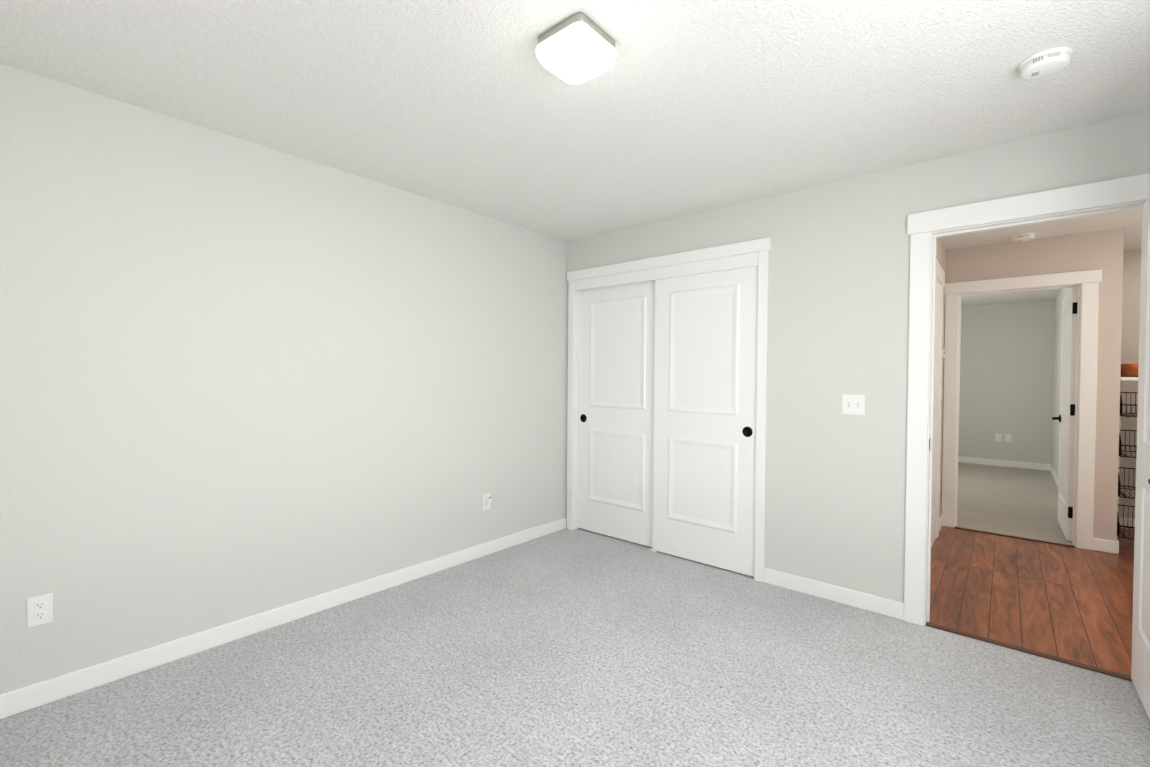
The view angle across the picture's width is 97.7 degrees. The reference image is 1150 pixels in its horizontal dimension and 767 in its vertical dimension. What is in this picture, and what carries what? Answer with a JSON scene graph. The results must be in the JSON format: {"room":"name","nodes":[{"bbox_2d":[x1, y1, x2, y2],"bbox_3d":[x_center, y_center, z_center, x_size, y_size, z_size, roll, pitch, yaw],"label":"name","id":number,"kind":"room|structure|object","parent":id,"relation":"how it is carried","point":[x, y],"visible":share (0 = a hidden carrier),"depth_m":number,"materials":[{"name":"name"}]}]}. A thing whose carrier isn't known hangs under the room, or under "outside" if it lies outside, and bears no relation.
{"room":"empty bedroom","nodes":[
{"label":"empty bedroom","id":0,"kind":"room"},
{"bbox_2d":[0,63,567,693],"bbox_3d":[-1.087,0.025,3.193,0.120,2.440,4.743,1,1,41],"label":"wall","id":1,"kind":"structure","parent":0,"point":[240,379],"depth_m":2.43,"materials":[{"name":"beige paint"}]},
{"bbox_2d":[27,593,52,627],"bbox_3d":[-2.080,0.883,1.956,0.008,0.115,0.070,1,1,41],"label":"outlet","id":2,"kind":"object","parent":1,"relation":"attached to","point":[39,610],"visible":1,"depth_m":1.95,"materials":[{"name":"white plastic"}]},
{"bbox_2d":[0,518,566,718],"bbox_3d":[-1.293,1.202,2.878,0.013,0.092,3.743,1,1,41],"label":"baseboard","id":3,"kind":"structure","parent":1,"relation":"attached to","point":[23,699],"depth_m":2.43,"materials":[{"name":"white paint"}]},
{"bbox_2d":[482,493,491,510],"bbox_3d":[-0.627,0.857,3.625,0.042,0.115,0.070,1,1,41],"label":"outlet","id":4,"kind":"object","parent":1,"relation":"attached to","point":[487,499],"visible":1,"depth_m":3.62,"materials":[{"name":"white plastic"}]},
{"bbox_2d":[0,528,1149,766],"bbox_3d":[0.010,1.305,1.682,3.790,0.060,3.863,1,1,41],"label":"floor carpet","id":5,"kind":"object","parent":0,"point":[566,648],"visible":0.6,"depth_m":2.08,"materials":[{"name":"grey carpet"}]},
{"bbox_2d":[0,0,1149,305],"bbox_3d":[2.641,-1.226,3.883,4.840,0.100,10.660,1,1,41],"label":"ceiling","id":6,"kind":"structure","parent":0,"point":[678,108],"depth_m":1.98,"materials":[{"name":"paint"}]},
{"bbox_2d":[536,12,616,83],"bbox_3d":[0.005,-1.117,1.705,0.216,0.096,0.216,1,1,41],"label":"flush-mount ceiling light","id":7,"kind":"object","parent":6,"relation":"attached to","point":[578,48],"visible":1,"depth_m":1.65,"materials":[{"name":"white glass"}]},
{"bbox_2d":[1012,232,1035,241],"bbox_3d":[3.535,-1.148,3.960,0.145,0.044,0.145,1,1,41],"label":"smoke detector","id":8,"kind":"object","parent":6,"relation":"attached to","point":[1023,237],"visible":1,"depth_m":3.92,"materials":[{"name":"white plastic"}]},
{"bbox_2d":[1018,46,1073,79],"bbox_3d":[1.673,-1.131,1.790,0.145,0.044,0.145,1,1,41],"label":"smoke detector","id":9,"kind":"object","parent":6,"relation":"attached to","point":[1046,63],"visible":1,"depth_m":1.76,"materials":[{"name":"white plastic"}]},
{"bbox_2d":[575,528,753,578],"bbox_3d":[0.995,1.281,3.883,2.420,0.060,0.760,1,1,41],"label":"floor","id":10,"kind":"structure","parent":0,"point":[619,540],"depth_m":3.85,"materials":[{"name":"grey carpet"}]},
{"bbox_2d":[566,111,1149,602],"bbox_3d":[1.760,0.053,2.795,4.720,2.440,0.120,1,1,41],"label":"wall","id":11,"kind":"structure","parent":0,"point":[838,297],"depth_m":2.88,"materials":[{"name":"beige paint"}]},
{"bbox_2d":[577,280,654,546],"bbox_3d":[0.340,0.223,4.019,0.793,2.018,0.052,1,1,41],"label":"sliding closet door","id":12,"kind":"structure","parent":11,"relation":"in","point":[616,404],"depth_m":4.00,"materials":[{"name":"white paint"}]},
{"bbox_2d":[567,237,770,581],"bbox_3d":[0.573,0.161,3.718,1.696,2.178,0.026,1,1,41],"label":"trim","id":13,"kind":"structure","parent":11,"relation":"attached to","point":[751,253],"depth_m":3.40,"materials":[{"name":"white paint"}]},
{"bbox_2d":[653,266,757,576],"bbox_3d":[0.888,0.235,3.495,0.766,2.018,0.052,1,1,41],"label":"sliding closet door","id":14,"kind":"structure","parent":11,"relation":"in","point":[705,401],"depth_m":3.46,"materials":[{"name":"white paint"}]},
{"bbox_2d":[764,568,903,619],"bbox_3d":[1.487,1.223,2.951,0.751,0.092,0.013,1,1,41],"label":"baseboard","id":15,"kind":"structure","parent":11,"relation":"attached to","point":[873,603],"depth_m":2.92,"materials":[{"name":"white paint"}]},
{"bbox_2d":[842,394,864,414],"bbox_3d":[1.581,0.121,2.858,0.115,0.115,0.017,1,1,41],"label":"toggle light switch","id":16,"kind":"object","parent":11,"relation":"attached to","point":[853,404],"visible":1,"depth_m":2.86,"materials":[{"name":"white plastic"}]},
{"bbox_2d":[904,173,1149,625],"bbox_3d":[2.179,0.195,2.419,0.988,2.173,0.146,1,1,41],"label":"door frame","id":17,"kind":"structure","parent":11,"relation":"attached to","point":[921,226],"depth_m":2.63,"materials":[{"name":"white paint"}]},
{"bbox_2d":[926,622,1131,680],"bbox_3d":[2.150,1.277,2.411,0.770,0.009,0.038,1,1,41],"label":"trim","id":18,"kind":"structure","parent":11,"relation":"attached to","point":[1054,658],"depth_m":2.38,"materials":[{"name":"brown wood"}]},
{"bbox_2d":[1131,197,1149,719],"bbox_3d":[2.182,0.260,1.859,0.157,2.035,0.775,1,1,40],"label":"entry door","id":19,"kind":"structure","parent":11,"relation":"in","point":[1140,668],"depth_m":2.06,"materials":[{"name":"white paint"}]},
{"bbox_2d":[936,237,945,517],"bbox_3d":[2.508,0.046,3.667,0.120,2.440,2.177,1,1,41],"label":"wall","id":20,"kind":"structure","parent":0,"point":[941,254],"depth_m":4.37,"materials":[{"name":"beige paint"}]},
{"bbox_2d":[931,259,944,547],"bbox_3d":[2.707,0.179,3.805,0.046,2.173,0.978,1,1,41],"label":"door frame","id":21,"kind":"structure","parent":20,"relation":"attached to","point":[940,278],"depth_m":4.03,"materials":[{"name":"white paint"}]},
{"bbox_2d":[939,515,941,531],"bbox_3d":[3.136,1.216,4.324,0.013,0.092,0.375,1,1,41],"label":"baseboard","id":22,"kind":"structure","parent":20,"relation":"attached to","point":[940,522],"depth_m":4.32,"materials":[{"name":"white paint"}]},
{"bbox_2d":[958,300,1054,463],"bbox_3d":[6.088,0.013,7.879,2.310,2.440,0.120,1,1,41],"label":"wall","id":23,"kind":"structure","parent":0,"point":[1006,365],"depth_m":7.49,"materials":[{"name":"white paint"}]},
{"bbox_2d":[995,433,1000,440],"bbox_3d":[6.367,0.810,7.562,0.070,0.115,0.008,1,1,41],"label":"outlet","id":24,"kind":"object","parent":23,"relation":"attached to","point":[997,437],"visible":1,"depth_m":7.57,"materials":[{"name":"white plastic"}]},
{"bbox_2d":[958,456,1049,470],"bbox_3d":[6.028,1.187,7.852,2.050,0.092,0.013,1,1,41],"label":"baseboard","id":25,"kind":"structure","parent":23,"relation":"attached to","point":[1017,464],"depth_m":7.51,"materials":[{"name":"white paint"}]},
{"bbox_2d":[1005,434,1010,441],"bbox_3d":[6.450,0.812,7.490,0.070,0.115,0.008,1,1,41],"label":"outlet","id":26,"kind":"object","parent":23,"relation":"attached to","point":[1007,437],"visible":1,"depth_m":7.49,"materials":[{"name":"white plastic"}]},
{"bbox_2d":[955,462,1074,545],"bbox_3d":[4.698,1.277,6.196,2.190,0.060,4.500,1,1,41],"label":"floor","id":27,"kind":"structure","parent":0,"point":[1018,502],"depth_m":5.34,"materials":[{"name":"beige carpet"}]},
{"bbox_2d":[929,526,1134,675],"bbox_3d":[3.657,1.311,3.270,2.420,0.060,3.297,1,1,41],"label":"floor","id":28,"kind":"structure","parent":0,"point":[1071,603],"depth_m":3.04,"materials":[{"name":"brown wood"}]},
{"bbox_2d":[1117,364,1138,539],"bbox_3d":[4.479,0.526,3.883,0.435,1.505,0.482,1,1,41],"label":"rack","id":29,"kind":"object","parent":28,"relation":"on","point":[1129,372],"visible":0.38,"depth_m":3.89,"materials":[{"name":"black metal"}]},
{"bbox_2d":[941,227,1123,541],"bbox_3d":[3.237,0.039,4.554,2.310,2.440,0.120,1,1,41],"label":"wall","id":30,"kind":"structure","parent":0,"point":[1093,250],"depth_m":3.83,"materials":[{"name":"beige paint"}]},
{"bbox_2d":[955,527,1074,547],"bbox_3d":[3.605,1.263,4.153,0.750,0.009,0.036,1,1,41],"label":"trim","id":31,"kind":"structure","parent":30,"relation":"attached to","point":[1061,544],"depth_m":4.12,"materials":[{"name":"brown wood"}]},
{"bbox_2d":[941,269,1101,549],"bbox_3d":[3.652,0.198,4.182,0.968,2.140,0.146,1,1,41],"label":"door frame","id":32,"kind":"structure","parent":30,"relation":"attached to","point":[1089,280],"depth_m":3.94,"materials":[{"name":"white paint"}]},
{"bbox_2d":[1052,288,1077,540],"bbox_3d":[4.183,0.249,4.306,0.108,2.018,0.755,1,1,40],"label":"door","id":33,"kind":"structure","parent":30,"relation":"in","point":[1066,418],"depth_m":4.14,"materials":[{"name":"white paint"}]},
{"bbox_2d":[1093,538,1116,553],"bbox_3d":[4.013,1.230,3.810,0.125,0.092,0.013,1,1,41],"label":"baseboard","id":34,"kind":"structure","parent":30,"relation":"attached to","point":[1108,546],"depth_m":3.80,"materials":[{"name":"white paint"}]},
{"bbox_2d":[1051,287,1077,476],"bbox_3d":[5.486,0.043,5.510,0.140,2.440,4.260,1,1,41],"label":"wall","id":35,"kind":"structure","parent":0,"point":[1063,293],"depth_m":6.60,"materials":[{"name":"white paint"}]},
{"bbox_2d":[1050,464,1057,485],"bbox_3d":[5.425,1.215,5.585,0.013,0.092,4.240,1,1,41],"label":"baseboard","id":36,"kind":"structure","parent":35,"relation":"attached to","point":[1054,475],"depth_m":6.60,"materials":[{"name":"white paint"}]},
{"bbox_2d":[1119,249,1140,518],"bbox_3d":[5.186,0.059,4.200,1.110,2.440,0.120,1,1,41],"label":"wall","id":37,"kind":"structure","parent":0,"point":[1131,306],"depth_m":4.40,"materials":[{"name":"beige paint"}]},
{"bbox_2d":[1119,517,1134,529],"bbox_3d":[5.133,1.234,4.167,1.110,0.092,0.013,1,1,41],"label":"baseboard","id":38,"kind":"structure","parent":37,"relation":"attached to","point":[1128,521],"depth_m":4.41,"materials":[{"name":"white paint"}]}
]}

